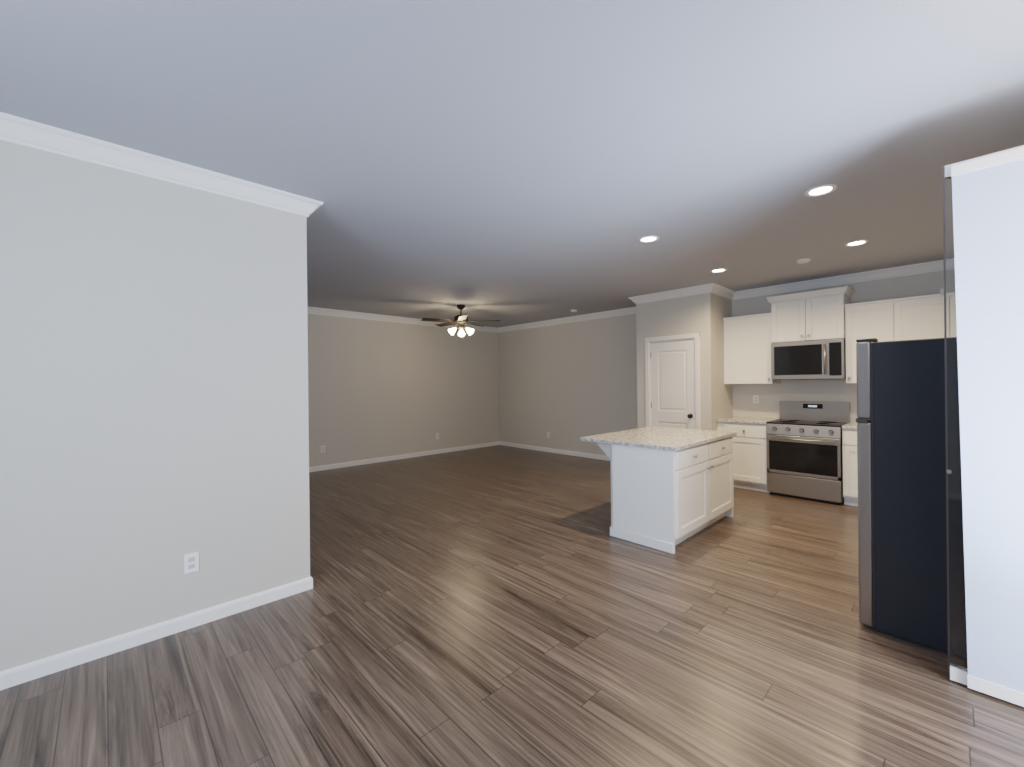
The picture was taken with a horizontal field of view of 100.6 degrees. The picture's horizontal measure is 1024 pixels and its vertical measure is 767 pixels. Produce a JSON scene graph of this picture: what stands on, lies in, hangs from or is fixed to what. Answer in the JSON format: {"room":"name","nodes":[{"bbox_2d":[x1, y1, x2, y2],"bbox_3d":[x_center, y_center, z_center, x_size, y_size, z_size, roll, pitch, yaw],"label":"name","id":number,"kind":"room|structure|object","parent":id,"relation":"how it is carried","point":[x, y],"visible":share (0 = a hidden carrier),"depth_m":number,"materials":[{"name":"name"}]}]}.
{"room":"kitchen","nodes":[
{"label":"kitchen","id":0,"kind":"room"},
{"bbox_2d":[0,141,309,671],"bbox_3d":[-2.406,0.095,2.181,2.545,2.740,0.120,-1,0,-44],"label":"wall","id":1,"kind":"structure","parent":0,"point":[154,422],"depth_m":2.39,"materials":[{"name":"grey paint"}]},
{"bbox_2d":[0,576,312,690],"bbox_3d":[-2.336,1.423,2.155,2.529,0.084,0.034,-1,0,-44],"label":"baseboard","id":2,"kind":"structure","parent":1,"relation":"attached to","point":[20,674],"depth_m":2.38,"materials":[{"name":"white wood"}]},
{"bbox_2d":[0,112,323,218],"bbox_3d":[-2.323,-1.225,2.143,2.633,0.102,0.108,-1,0,-44],"label":"crown molding","id":3,"kind":"structure","parent":1,"relation":"attached to","point":[20,131],"depth_m":2.38,"materials":[{"name":"white"}]},
{"bbox_2d":[184,552,198,573],"bbox_3d":[-1.920,1.075,2.548,0.072,0.116,0.008,-1,0,-44],"label":"outlet","id":4,"kind":"object","parent":1,"relation":"attached to","point":[191,562],"visible":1,"depth_m":2.55,"materials":[{"name":"white plastic"}]},
{"bbox_2d":[307,314,498,466],"bbox_3d":[-3.321,0.105,7.220,8.440,2.740,0.120,-1,0,-44],"label":"wall","id":5,"kind":"structure","parent":0,"point":[377,389],"depth_m":8.16,"materials":[{"name":"grey paint"}]},
{"bbox_2d":[320,445,324,452],"bbox_3d":[-3.215,1.114,7.222,0.072,0.116,0.008,-1,0,-44],"label":"electrical outlet","id":6,"kind":"object","parent":5,"relation":"attached to","point":[322,449],"visible":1,"depth_m":7.22,"materials":[{"name":"white plastic"}]},
{"bbox_2d":[307,307,495,331],"bbox_3d":[-3.262,-1.215,7.145,8.200,0.102,0.088,-1,0,-44],"label":"crown molding","id":7,"kind":"structure","parent":5,"relation":"attached to","point":[310,310],"depth_m":7.93,"materials":[{"name":"white"}]},
{"bbox_2d":[309,441,499,471],"bbox_3d":[-3.260,1.432,7.172,8.200,0.084,0.014,-1,0,-44],"label":"baseboard","id":8,"kind":"structure","parent":5,"relation":"attached to","point":[367,461],"depth_m":8.14,"materials":[{"name":"white wood"}]},
{"bbox_2d":[0,445,1023,766],"bbox_3d":[-0.361,1.494,4.149,8.440,0.100,8.630,-1,0,-44],"label":"floor","id":9,"kind":"structure","parent":0,"point":[498,605],"depth_m":2.22,"materials":[{"name":"brown wood"}]},
{"bbox_2d":[596,434,736,553],"bbox_3d":[1.568,0.991,4.322,1.394,0.865,0.898,-1,0,-44],"label":"kitchen island","id":10,"kind":"object","parent":9,"relation":"on","point":[671,488],"depth_m":3.81,"materials":[{"name":"painted wood"},{"name":"granite"},{"name":"nickel"}]},
{"bbox_2d":[580,426,735,449],"bbox_3d":[1.528,0.542,4.358,1.430,0.035,0.976,-1,0,-44],"label":"island countertop","id":11,"kind":"structure","parent":10,"relation":"on","point":[652,437],"depth_m":4.14,"materials":[{"name":"beige stone"}]},
{"bbox_2d":[716,416,778,492],"bbox_3d":[3.246,0.946,5.836,0.645,0.920,0.609,-1,0,-44],"label":"base cabinet","id":12,"kind":"object","parent":9,"relation":"on","point":[750,471],"visible":0.67,"depth_m":5.58,"materials":[{"name":"white wood"}]},
{"bbox_2d":[767,401,849,504],"bbox_3d":[3.691,0.819,5.311,0.717,1.165,0.754,-1,0,-44],"label":"range","id":13,"kind":"object","parent":9,"relation":"on","point":[804,451],"visible":0.98,"depth_m":5.15,"materials":[{"name":"grey metal"}]},
{"bbox_2d":[842,430,857,505],"bbox_3d":[4.318,0.952,4.738,0.618,0.885,0.928,-1,0,-44],"label":"base cabinet","id":14,"kind":"object","parent":9,"relation":"on","point":[849,455],"depth_m":4.82,"materials":[{"name":"white wood"}]},
{"bbox_2d":[842,422,857,429],"bbox_3d":[4.436,0.491,4.599,0.633,0.035,1.300,-1,0,-44],"label":"countertop","id":15,"kind":"structure","parent":14,"relation":"on","point":[852,425],"depth_m":4.84,"materials":[{"name":"beige stone"}]},
{"bbox_2d":[856,338,947,653],"bbox_3d":[2.529,0.575,2.481,0.764,1.677,0.800,-1,0,-44],"label":"fridge","id":16,"kind":"object","parent":9,"relation":"on","point":[901,475],"visible":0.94,"depth_m":2.33,"materials":[{"name":"black metal"}]},
{"bbox_2d":[940,145,1023,706],"bbox_3d":[2.382,0.184,1.713,0.068,2.447,0.916,-1,0,-44],"label":"wall","id":17,"kind":"structure","parent":9,"relation":"on","point":[982,291],"depth_m":1.92,"materials":[{"name":"white painted wood"},{"name":"metal"}]},
{"bbox_2d":[0,0,1023,327],"bbox_3d":[-0.391,-1.346,4.149,8.440,0.100,8.630,-1,0,-44],"label":"ceiling","id":18,"kind":"structure","parent":0,"point":[512,162],"depth_m":2.12,"materials":[{"name":"grey paint"}]},
{"bbox_2d":[421,305,500,336],"bbox_3d":[-0.870,-0.925,7.044,1.283,0.729,1.235,-1,0,-44],"label":"ceiling fan","id":19,"kind":"object","parent":18,"relation":"hanging from","point":[461,320],"visible":1,"depth_m":6.95,"materials":[{"name":"brown metal"}]},
{"bbox_2d":[638,236,658,242],"bbox_3d":[1.241,-1.309,3.864,0.184,0.006,0.184,-1,0,-44],"label":"recessed light","id":20,"kind":"object","parent":18,"relation":"in","point":[647,239],"visible":1,"depth_m":3.87,"materials":[{"name":"white"}]},
{"bbox_2d":[710,268,726,272],"bbox_3d":[2.417,-1.322,4.978,0.184,0.006,0.184,-1,0,-44],"label":"recessed light","id":21,"kind":"object","parent":18,"relation":"in","point":[718,270],"visible":0.96,"depth_m":4.98,"materials":[{"name":"white"}]},
{"bbox_2d":[797,258,810,263],"bbox_3d":[3.130,-1.316,4.567,0.124,0.034,0.124,-1,0,-44],"label":"smoke detector","id":22,"kind":"object","parent":18,"relation":"attached to","point":[803,260],"visible":1,"depth_m":4.53,"materials":[{"name":"white plastic"}]},
{"bbox_2d":[804,184,836,196],"bbox_3d":[2.112,-1.318,2.912,0.184,0.006,0.184,-1,0,-44],"label":"recessed light","id":23,"kind":"object","parent":18,"relation":"in","point":[821,190],"visible":1,"depth_m":2.91,"materials":[{"name":"white"}]},
{"bbox_2d":[844,240,868,246],"bbox_3d":[3.268,-1.331,4.033,0.184,0.006,0.184,-1,0,-44],"label":"recessed light","id":24,"kind":"object","parent":18,"relation":"in","point":[855,243],"visible":1,"depth_m":4.03,"materials":[{"name":"white"}]},
{"bbox_2d":[636,293,732,430],"bbox_3d":[2.589,0.043,6.403,0.800,2.740,1.100,-1,0,-44],"label":"wall","id":25,"kind":"structure","parent":0,"point":[703,315],"depth_m":5.97,"materials":[{"name":"grey paint"}]},
{"bbox_2d":[645,333,699,429],"bbox_3d":[2.333,0.363,6.155,0.117,2.105,0.810,-1,0,-44],"label":"door frame","id":26,"kind":"structure","parent":25,"relation":"attached to","point":[650,340],"depth_m":6.08,"materials":[{"name":"white wood"}]},
{"bbox_2d":[651,339,694,428],"bbox_3d":[2.302,0.398,6.125,0.106,2.019,0.655,-1,0,-44],"label":"pantry door","id":27,"kind":"structure","parent":25,"relation":"in","point":[672,387],"depth_m":6.13,"materials":[{"name":"white wood"}]},
{"bbox_2d":[628,283,719,307],"bbox_3d":[2.255,-1.273,6.096,0.088,0.102,1.276,-1,0,-44],"label":"crown molding","id":28,"kind":"structure","parent":25,"relation":"attached to","point":[712,287],"depth_m":6.01,"materials":[{"name":"white"}]},
{"bbox_2d":[708,285,735,299],"bbox_3d":[2.954,-1.280,5.943,0.690,0.102,0.088,-1,0,-44],"label":"crown molding","id":29,"kind":"structure","parent":25,"relation":"attached to","point":[724,292],"depth_m":6.01,"materials":[{"name":"white"}]},
{"bbox_2d":[498,271,943,455],"bbox_3d":[2.440,0.044,7.223,0.120,2.740,8.090,-1,0,-44],"label":"wall","id":30,"kind":"structure","parent":0,"point":[567,386],"depth_m":8.08,"materials":[{"name":"grey paint"}]},
{"bbox_2d":[500,441,609,460],"bbox_3d":[1.104,1.387,8.534,0.014,0.084,4.050,-1,0,-44],"label":"baseboard","id":31,"kind":"structure","parent":30,"relation":"attached to","point":[566,452],"depth_m":8.68,"materials":[{"name":"white wood"}]},
{"bbox_2d":[496,308,635,331],"bbox_3d":[1.081,-1.260,8.476,0.088,0.102,3.960,-1,0,-44],"label":"crown molding","id":32,"kind":"structure","parent":30,"relation":"attached to","point":[626,311],"depth_m":8.37,"materials":[{"name":"white"}]},
{"bbox_2d":[723,313,779,383],"bbox_3d":[3.329,-0.465,5.930,0.375,0.940,0.617,-1,0,-44],"label":"upper cabinet","id":33,"kind":"object","parent":30,"relation":"attached to","point":[747,347],"visible":0.9,"depth_m":5.81,"materials":[{"name":"white wood"}]},
{"bbox_2d":[753,395,758,402],"bbox_3d":[3.472,0.224,6.056,0.008,0.116,0.072,-1,0,-44],"label":"outlet","id":34,"kind":"object","parent":30,"relation":"attached to","point":[755,398],"visible":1,"depth_m":6.05,"materials":[{"name":"white plastic"}]},
{"bbox_2d":[766,286,853,342],"bbox_3d":[3.782,-0.835,5.415,0.428,0.600,0.854,-1,0,-44],"label":"upper cabinet","id":35,"kind":"object","parent":30,"relation":"attached to","point":[811,315],"visible":1,"depth_m":5.25,"materials":[{"name":"white wood"}]},
{"bbox_2d":[771,338,845,379],"bbox_3d":[3.775,-0.290,5.403,0.464,0.479,0.754,-1,0,-44],"label":"over-the-range microwave","id":36,"kind":"object","parent":35,"relation":"attached to","point":[812,360],"visible":0.98,"depth_m":5.24,"materials":[{"name":"grey metal"}]},
{"bbox_2d":[736,260,943,298],"bbox_3d":[4.109,-1.292,5.318,0.088,0.102,2.590,-1,0,-44],"label":"crown molding","id":37,"kind":"structure","parent":30,"relation":"attached to","point":[933,266],"depth_m":5.27,"materials":[{"name":"white"}]},
{"bbox_2d":[845,300,884,382],"bbox_3d":[4.251,-0.475,4.988,0.349,0.940,0.495,-1,0,-44],"label":"upper cabinet","id":38,"kind":"object","parent":30,"relation":"attached to","point":[863,320],"depth_m":4.96,"materials":[{"name":"white wood"}]},
{"bbox_2d":[885,294,943,340],"bbox_3d":[4.658,-0.479,4.563,0.349,0.940,0.928,-1,0,-44],"label":"upper cabinet","id":39,"kind":"object","parent":30,"relation":"attached to","point":[911,318],"depth_m":4.62,"materials":[{"name":"white wood"}]}
]}

